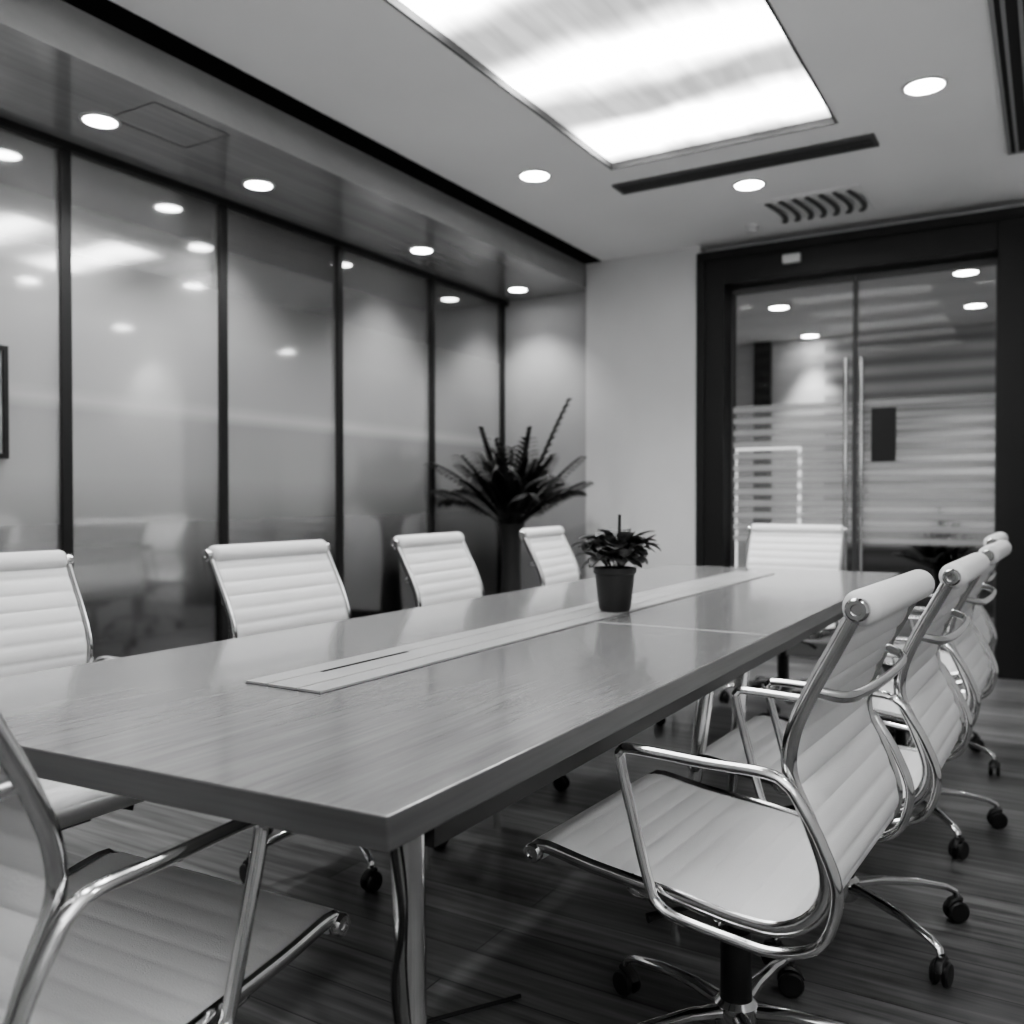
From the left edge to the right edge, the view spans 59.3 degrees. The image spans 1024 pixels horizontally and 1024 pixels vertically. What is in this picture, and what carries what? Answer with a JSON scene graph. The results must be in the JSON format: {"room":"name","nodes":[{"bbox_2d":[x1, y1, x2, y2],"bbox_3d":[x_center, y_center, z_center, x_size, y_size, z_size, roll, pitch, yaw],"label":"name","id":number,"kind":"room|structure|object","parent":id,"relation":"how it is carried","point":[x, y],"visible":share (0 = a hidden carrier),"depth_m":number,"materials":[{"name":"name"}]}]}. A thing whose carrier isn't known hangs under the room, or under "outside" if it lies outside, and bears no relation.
{"room":"office","nodes":[
{"label":"office","id":0,"kind":"room"},
{"bbox_2d":[498,523,524,592],"bbox_3d":[-0.004,0.548,6.544,0.210,0.930,0.210,0,1,31],"label":"vase","id":1,"kind":"object","parent":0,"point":[510,540],"depth_m":6.48,"materials":[{"name":"grey ceramic"}]},
{"bbox_2d":[61,613,1023,1023],"bbox_3d":[0.166,1.087,4.757,8.200,0.100,11.700,0,1,31],"label":"floor","id":2,"kind":"structure","parent":0,"point":[552,932],"depth_m":2.40,"materials":[{"name":"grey wood"}]},
{"bbox_2d":[53,147,73,568],"bbox_3d":[-2.076,-0.330,4.172,0.060,2.750,0.050,0,1,31],"label":"trim","id":3,"kind":"structure","parent":2,"relation":"on","point":[62,250],"depth_m":4.14,"materials":[{"name":"black metal"}]},
{"bbox_2d":[0,550,143,829],"bbox_3d":[-1.109,0.590,2.140,0.649,0.962,0.644,0,1,31],"label":"chair","id":4,"kind":"object","parent":2,"relation":"on","point":[45,624],"visible":0.26,"depth_m":2.34,"materials":[{"name":"leather"}]},
{"bbox_2d":[0,712,350,1023],"bbox_3d":[-0.635,0.601,1.280,0.653,0.962,0.655,0,1,28],"label":"chair","id":5,"kind":"object","parent":2,"relation":"on","point":[111,936],"visible":0.96,"depth_m":1.22,"materials":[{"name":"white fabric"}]},
{"bbox_2d":[214,204,228,640],"bbox_3d":[-1.602,-0.341,4.960,0.060,2.750,0.050,0,1,31],"label":"trim","id":6,"kind":"structure","parent":2,"relation":"on","point":[221,231],"depth_m":4.93,"materials":[{"name":"black metal"}]},
{"bbox_2d":[202,539,447,892],"bbox_3d":[-0.547,0.581,2.808,0.656,0.962,0.647,0,1,29],"label":"chair","id":7,"kind":"object","parent":2,"relation":"on","point":[266,587],"visible":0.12,"depth_m":2.85,"materials":[{"name":"leather"}]},
{"bbox_2d":[334,246,343,585],"bbox_3d":[-1.118,-0.351,5.766,0.060,2.750,0.050,0,1,31],"label":"trim","id":8,"kind":"structure","parent":2,"relation":"on","point":[338,257],"depth_m":5.74,"materials":[{"name":"black metal"}]},
{"bbox_2d":[427,279,434,533],"bbox_3d":[-0.603,-0.363,6.623,0.060,2.750,0.050,0,1,31],"label":"trim","id":9,"kind":"structure","parent":2,"relation":"on","point":[430,282],"depth_m":6.59,"materials":[{"name":"black metal"}]},
{"bbox_2d":[0,565,899,1023],"bbox_3d":[0.350,0.683,2.926,1.148,0.756,3.960,0,1,31],"label":"conference table","id":10,"kind":"object","parent":2,"relation":"on","point":[399,733],"visible":0.82,"depth_m":1.59,"materials":[{"name":"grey wood"}]},
{"bbox_2d":[571,514,660,611],"bbox_3d":[0.325,0.158,2.816,0.241,0.300,0.272,0,1,-22],"label":"potted plant","id":11,"kind":"object","parent":10,"relation":"on","point":[614,584],"visible":1,"depth_m":2.76,"materials":[{"name":"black plant"}]},
{"bbox_2d":[390,532,569,790],"bbox_3d":[-0.072,0.571,3.552,0.651,0.962,0.646,0,1,25],"label":"chair","id":12,"kind":"object","parent":2,"relation":"on","point":[439,568],"visible":0.2,"depth_m":3.60,"materials":[{"name":"leather"}]},
{"bbox_2d":[424,398,593,592],"bbox_3d":[0.049,0.097,6.579,1.119,1.833,1.043,-1,1,-44],"label":"potted palm","id":13,"kind":"object","parent":2,"relation":"on","point":[514,496],"visible":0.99,"depth_m":6.46,"materials":[{"name":"grey plant"}]},
{"bbox_2d":[518,526,665,725],"bbox_3d":[0.424,0.559,4.445,0.653,0.962,0.640,0,1,23],"label":"chair","id":14,"kind":"object","parent":2,"relation":"on","point":[552,556],"visible":0.18,"depth_m":4.45,"materials":[{"name":"leather"}]},
{"bbox_2d":[524,569,934,1023],"bbox_3d":[0.447,0.595,1.763,0.645,0.962,0.635,1,1,34],"label":"chair","id":15,"kind":"object","parent":2,"relation":"on","point":[745,864],"visible":1,"depth_m":1.64,"materials":[{"name":"leather"}]},
{"bbox_2d":[735,446,800,566],"bbox_3d":[2.601,0.153,9.185,0.680,1.630,0.020,0,1,31],"label":"frame","id":16,"kind":"object","parent":2,"relation":"on","point":[784,447],"visible":0.36,"depth_m":9.14,"materials":[{"name":"white metal"}]},
{"bbox_2d":[719,524,847,714],"bbox_3d":[1.466,0.554,4.834,0.635,0.962,0.642,0,1,31],"label":"chair","id":17,"kind":"object","parent":2,"relation":"on","point":[778,546],"visible":0.31,"depth_m":5.00,"materials":[{"name":"leather"}]},
{"bbox_2d":[687,552,989,988],"bbox_3d":[0.840,0.588,2.325,0.652,0.962,0.647,0,1,33],"label":"chair","id":18,"kind":"object","parent":2,"relation":"on","point":[932,705],"visible":0.53,"depth_m":2.16,"materials":[{"name":"leather"}]},
{"bbox_2d":[785,540,1011,859],"bbox_3d":[1.326,0.577,3.086,0.651,0.962,0.640,0,1,33],"label":"chair","id":19,"kind":"object","parent":2,"relation":"on","point":[970,653],"visible":0.44,"depth_m":2.89,"materials":[{"name":"leather"}]},
{"bbox_2d":[892,500,981,635],"bbox_3d":[3.320,0.457,7.027,0.626,1.100,0.672,0,1,-23],"label":"potted palm","id":20,"kind":"object","parent":2,"relation":"on","point":[938,555],"visible":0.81,"depth_m":6.93,"materials":[{"name":"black plant"}]},
{"bbox_2d":[933,570,943,635],"bbox_3d":[3.332,0.728,6.992,0.126,0.558,0.126,-1,1,-38],"label":"vase","id":21,"kind":"object","parent":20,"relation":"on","point":[936,572],"depth_m":6.97,"materials":[{"name":"grey"}]},
{"bbox_2d":[881,532,1007,775],"bbox_3d":[1.727,0.568,3.827,0.639,0.962,0.630,0,1,32],"label":"chair","id":22,"kind":"object","parent":2,"relation":"on","point":[982,620],"visible":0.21,"depth_m":3.75,"materials":[{"name":"leather"}]},
{"bbox_3d":[-2.125,1.011,4.108,0.070,0.070,8.030,0,1,31],"label":"trim","id":23,"kind":"structure","parent":2,"relation":"on","visible":0},
{"bbox_2d":[0,128,59,538],"bbox_3d":[-2.321,-0.343,3.764,0.010,2.645,0.900,0,1,31],"label":"glass panel","id":24,"kind":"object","parent":23,"relation":"attached to","point":[29,298],"depth_m":4.03,"materials":[{"name":"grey glass"}]},
{"bbox_2d":[0,345,8,458],"bbox_3d":[-2.294,-0.475,3.774,0.020,0.490,0.358,0,1,31],"label":"picture frame","id":25,"kind":"object","parent":24,"relation":"attached to","point":[4,356],"visible":1,"depth_m":3.91,"materials":[{"name":"black metal"}]},
{"bbox_2d":[0,351,2,452],"bbox_3d":[-2.299,-0.475,3.777,0.008,0.446,0.314,0,1,31],"label":"print","id":26,"kind":"object","parent":25,"relation":"attached to","point":[1,352],"depth_m":3.91},
{"bbox_2d":[72,153,218,643],"bbox_3d":[-1.839,-0.353,4.566,0.010,2.645,0.870,0,1,31],"label":"glass panel","id":27,"kind":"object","parent":23,"relation":"attached to","point":[145,367],"depth_m":4.59,"materials":[{"name":"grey glass"}]},
{"bbox_2d":[227,208,335,638],"bbox_3d":[-1.360,-0.364,5.363,0.010,2.645,0.890,0,1,31],"label":"glass panel","id":28,"kind":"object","parent":23,"relation":"attached to","point":[281,337],"depth_m":5.33,"materials":[{"name":"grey glass"}]},
{"bbox_2d":[343,249,428,618],"bbox_3d":[-0.860,-0.375,6.194,0.010,2.645,0.950,0,1,31],"label":"glass panel","id":29,"kind":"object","parent":23,"relation":"attached to","point":[386,385],"depth_m":6.14,"materials":[{"name":"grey glass"}]},
{"bbox_2d":[435,282,499,595],"bbox_3d":[-0.348,-0.386,7.047,0.010,2.645,0.940,0,1,31],"label":"glass panel","id":30,"kind":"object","parent":23,"relation":"attached to","point":[467,377],"depth_m":7.03,"materials":[{"name":"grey glass"}]},
{"bbox_2d":[505,292,585,589],"bbox_3d":[0.305,-0.373,7.396,0.860,2.750,0.140,0,1,31],"label":"wall","id":31,"kind":"structure","parent":0,"point":[545,337],"depth_m":7.30,"materials":[{"name":"paint"}]},
{"bbox_2d":[0,0,585,301],"bbox_3d":[-1.803,-1.857,3.877,0.850,0.310,8.030,0,1,31],"label":"soffit","id":32,"kind":"object","parent":31,"relation":"attached to","point":[60,62],"depth_m":4.32,"materials":[{"name":"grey wood"}]},
{"bbox_2d":[79,112,120,128],"bbox_3d":[-1.790,-1.698,3.911,0.167,0.008,0.167,0,1,31],"label":"recessed light","id":33,"kind":"object","parent":32,"relation":"in","point":[93,119],"visible":1,"depth_m":3.90,"materials":[{"name":"white"}]},
{"bbox_2d":[112,102,229,148],"bbox_3d":[-1.507,-1.702,3.975,0.300,0.002,0.400,0,1,31],"label":"access panel","id":34,"kind":"object","parent":32,"relation":"attached to","point":[151,102],"depth_m":3.96,"materials":[{"name":"grey"}]},
{"bbox_2d":[242,179,274,190],"bbox_3d":[-1.324,-1.709,4.705,0.167,0.008,0.167,0,1,31],"label":"recessed light","id":35,"kind":"object","parent":32,"relation":"in","point":[254,184],"visible":1,"depth_m":4.69,"materials":[{"name":"white"}]},
{"bbox_2d":[409,246,433,253],"bbox_3d":[-0.597,-1.725,5.936,0.167,0.008,0.167,0,1,31],"label":"recessed light","id":36,"kind":"object","parent":32,"relation":"in","point":[418,249],"visible":1,"depth_m":5.93,"materials":[{"name":"white plastic"}]},
{"bbox_2d":[507,287,527,291],"bbox_3d":[0.046,-1.740,7.043,0.167,0.008,0.167,0,1,31],"label":"recessed light","id":37,"kind":"object","parent":32,"relation":"in","point":[511,289],"visible":1,"depth_m":7.03,"materials":[{"name":"grey plastic"}]},
{"bbox_2d":[499,304,504,593],"bbox_3d":[-0.093,-0.374,7.471,0.060,2.750,0.050,0,1,31],"label":"trim","id":38,"kind":"structure","parent":31,"relation":"attached to","point":[501,306],"depth_m":7.44,"materials":[{"name":"black metal"}]},
{"bbox_2d":[110,0,1023,260],"bbox_3d":[0.691,-1.932,2.377,4.690,0.120,8.030,0,1,31],"label":"ceiling","id":39,"kind":"structure","parent":0,"point":[363,65],"depth_m":4.36,"materials":[{"name":"paint"}]},
{"bbox_2d":[62,0,600,263],"bbox_3d":[-1.410,-1.944,3.569,0.140,0.126,7.910,0,1,31],"label":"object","id":40,"kind":"structure","parent":39,"relation":"attached to","point":[107,11],"depth_m":4.22,"materials":[{"name":"black metal"}]},
{"bbox_2d":[517,169,551,181],"bbox_3d":[0.128,-1.904,5.101,0.196,0.008,0.196,0,1,31],"label":"recessed light","id":41,"kind":"object","parent":39,"relation":"in","point":[531,175],"visible":1,"depth_m":5.09,"materials":[{"name":"grey"}]},
{"bbox_2d":[384,0,837,169],"bbox_3d":[0.041,-1.908,2.984,1.210,0.064,4.000,0,1,31],"label":"ceiling light panel","id":42,"kind":"object","parent":39,"relation":"attached to","point":[628,82],"visible":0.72,"depth_m":3.86,"materials":[{"name":"white plastic"}]},
{"bbox_2d":[612,133,878,194],"bbox_3d":[1.240,-1.899,4.952,1.436,0.014,0.166,0,1,31],"label":"ceiling vent","id":43,"kind":"object","parent":39,"relation":"in","point":[867,141],"visible":1,"depth_m":4.90,"materials":[{"name":"grey metal"}]},
{"bbox_2d":[732,178,766,190],"bbox_3d":[1.382,-1.906,5.246,0.196,0.008,0.196,0,1,31],"label":"recessed light","id":44,"kind":"object","parent":39,"relation":"in","point":[750,184],"visible":1,"depth_m":5.23,"materials":[{"name":"grey"}]},
{"bbox_2d":[744,225,758,232],"bbox_3d":[1.616,-1.903,6.062,0.100,0.035,0.100,0,1,31],"label":"smoke detector","id":45,"kind":"object","parent":39,"relation":"attached to","point":[749,228],"visible":1,"depth_m":6.03,"materials":[{"name":"grey plastic"}]},
{"bbox_2d":[756,184,873,224],"bbox_3d":[1.900,-1.897,5.623,0.600,0.036,0.540,0,1,31],"label":"ceiling vent","id":46,"kind":"object","parent":39,"relation":"in","point":[851,199],"visible":1,"depth_m":5.57,"materials":[{"name":"metal"}]},
{"bbox_2d":[901,75,948,96],"bbox_3d":[1.832,-1.889,3.996,0.196,0.008,0.196,0,1,31],"label":"recessed light","id":47,"kind":"object","parent":39,"relation":"in","point":[925,85],"visible":1,"depth_m":3.98,"materials":[{"name":"white plastic"}]},
{"bbox_2d":[987,0,1023,154],"bbox_3d":[1.734,-1.871,2.813,0.486,0.014,4.286,0,1,31],"label":"ceiling vent","id":48,"kind":"object","parent":39,"relation":"in","point":[1006,16],"visible":1,"depth_m":3.77,"materials":[{"name":"black metal"}]},
{"bbox_2d":[586,203,1023,578],"bbox_3d":[2.708,-0.448,5.880,4.820,2.940,0.260,0,1,31],"label":"wall","id":49,"kind":"structure","parent":0,"point":[641,309],"depth_m":6.75,"materials":[{"name":"paint"}]},
{"bbox_2d":[782,253,800,263],"bbox_3d":[1.912,-1.732,6.149,0.120,0.060,0.050,0,1,31],"label":"sensor","id":50,"kind":"object","parent":49,"relation":"attached to","point":[792,258],"visible":1,"depth_m":6.13,"materials":[{"name":"grey plastic"}]},
{"bbox_2d":[731,274,855,655],"bbox_3d":[1.958,-0.307,6.341,0.853,2.620,0.106,0,1,31],"label":"door","id":51,"kind":"structure","parent":49,"relation":"in","point":[800,648],"depth_m":6.33,"materials":[{"name":"grey"}]},
{"bbox_2d":[696,206,1023,679],"bbox_3d":[2.333,-0.421,6.101,2.150,2.880,0.310,0,1,31],"label":"trim","id":52,"kind":"structure","parent":49,"relation":"attached to","point":[999,233],"depth_m":5.88,"materials":[{"name":"black"}]},
{"bbox_2d":[787,653,992,674],"bbox_3d":[2.338,1.012,6.157,1.720,0.012,0.120,0,1,31],"label":"trim","id":53,"kind":"structure","parent":49,"relation":"attached to","point":[789,655],"depth_m":6.28,"materials":[{"name":"silver metal"}]},
{"bbox_2d":[854,257,997,670],"bbox_3d":[2.694,-0.301,5.899,0.853,2.620,0.106,0,1,31],"label":"door","id":54,"kind":"structure","parent":49,"relation":"in","point":[859,440],"depth_m":5.92,"materials":[{"name":"grey"}]},
{"bbox_2d":[871,407,895,461],"bbox_3d":[2.494,-0.520,6.043,0.155,0.360,0.008,0,1,31],"label":"notice","id":55,"kind":"object","parent":54,"relation":"attached to","point":[883,420],"visible":1,"depth_m":6.04,"materials":[{"name":"black"}]},
{"bbox_2d":[736,322,995,617],"bbox_3d":[3.890,-0.392,8.800,4.600,2.750,0.100,0,1,31],"label":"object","id":56,"kind":"structure","parent":0,"point":[952,360],"depth_m":8.85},
{"bbox_2d":[753,341,771,523],"bbox_3d":[2.631,-0.400,9.451,0.170,2.750,0.080,0,1,31],"label":"trim","id":57,"kind":"structure","parent":56,"relation":"attached to","point":[762,351],"depth_m":9.41,"materials":[{"name":"black metal"}]},
{"bbox_2d":[736,265,995,345],"bbox_3d":[3.161,-1.800,7.568,4.800,0.100,3.130,0,1,31],"label":"ceiling","id":58,"kind":"structure","parent":0,"point":[934,299],"depth_m":7.71,"materials":[{"name":"paint"}]},
{"bbox_2d":[767,305,790,309],"bbox_3d":[2.286,-1.748,7.704,0.196,0.008,0.196,0,1,31],"label":"recessed light","id":59,"kind":"object","parent":58,"relation":"in","point":[775,307],"visible":1,"depth_m":7.69,"materials":[{"name":"grey plastic"}]},
{"bbox_2d":[800,334,819,337],"bbox_3d":[2.990,-1.766,9.031,0.196,0.008,0.196,0,1,31],"label":"recessed light","id":60,"kind":"object","parent":58,"relation":"in","point":[804,335],"visible":1,"depth_m":9.00,"materials":[{"name":"grey plastic"}]},
{"bbox_2d":[951,269,980,275],"bbox_3d":[3.288,-1.733,6.518,0.196,0.008,0.196,0,1,31],"label":"recessed light","id":61,"kind":"object","parent":58,"relation":"in","point":[965,272],"visible":1,"depth_m":6.51,"materials":[{"name":"grey plastic"}]},
{"bbox_2d":[962,303,987,307],"bbox_3d":[3.926,-1.747,7.628,0.196,0.008,0.196,0,1,31],"label":"recessed light","id":62,"kind":"object","parent":58,"relation":"in","point":[973,305],"visible":1,"depth_m":7.61,"materials":[{"name":"grey"}]},
{"bbox_3d":[-1.827,-0.359,-0.832,5.680,2.940,0.100,0,1,31],"label":"wall","id":63,"kind":"structure","parent":0,"visible":0},
{"bbox_2d":[0,117,508,306],"bbox_3d":[-2.125,-1.687,4.072,0.070,0.035,8.030,0,1,31],"label":"trim","id":64,"kind":"structure","parent":63,"relation":"attached to","point":[18,129],"depth_m":4.76,"materials":[{"name":"black metal"}]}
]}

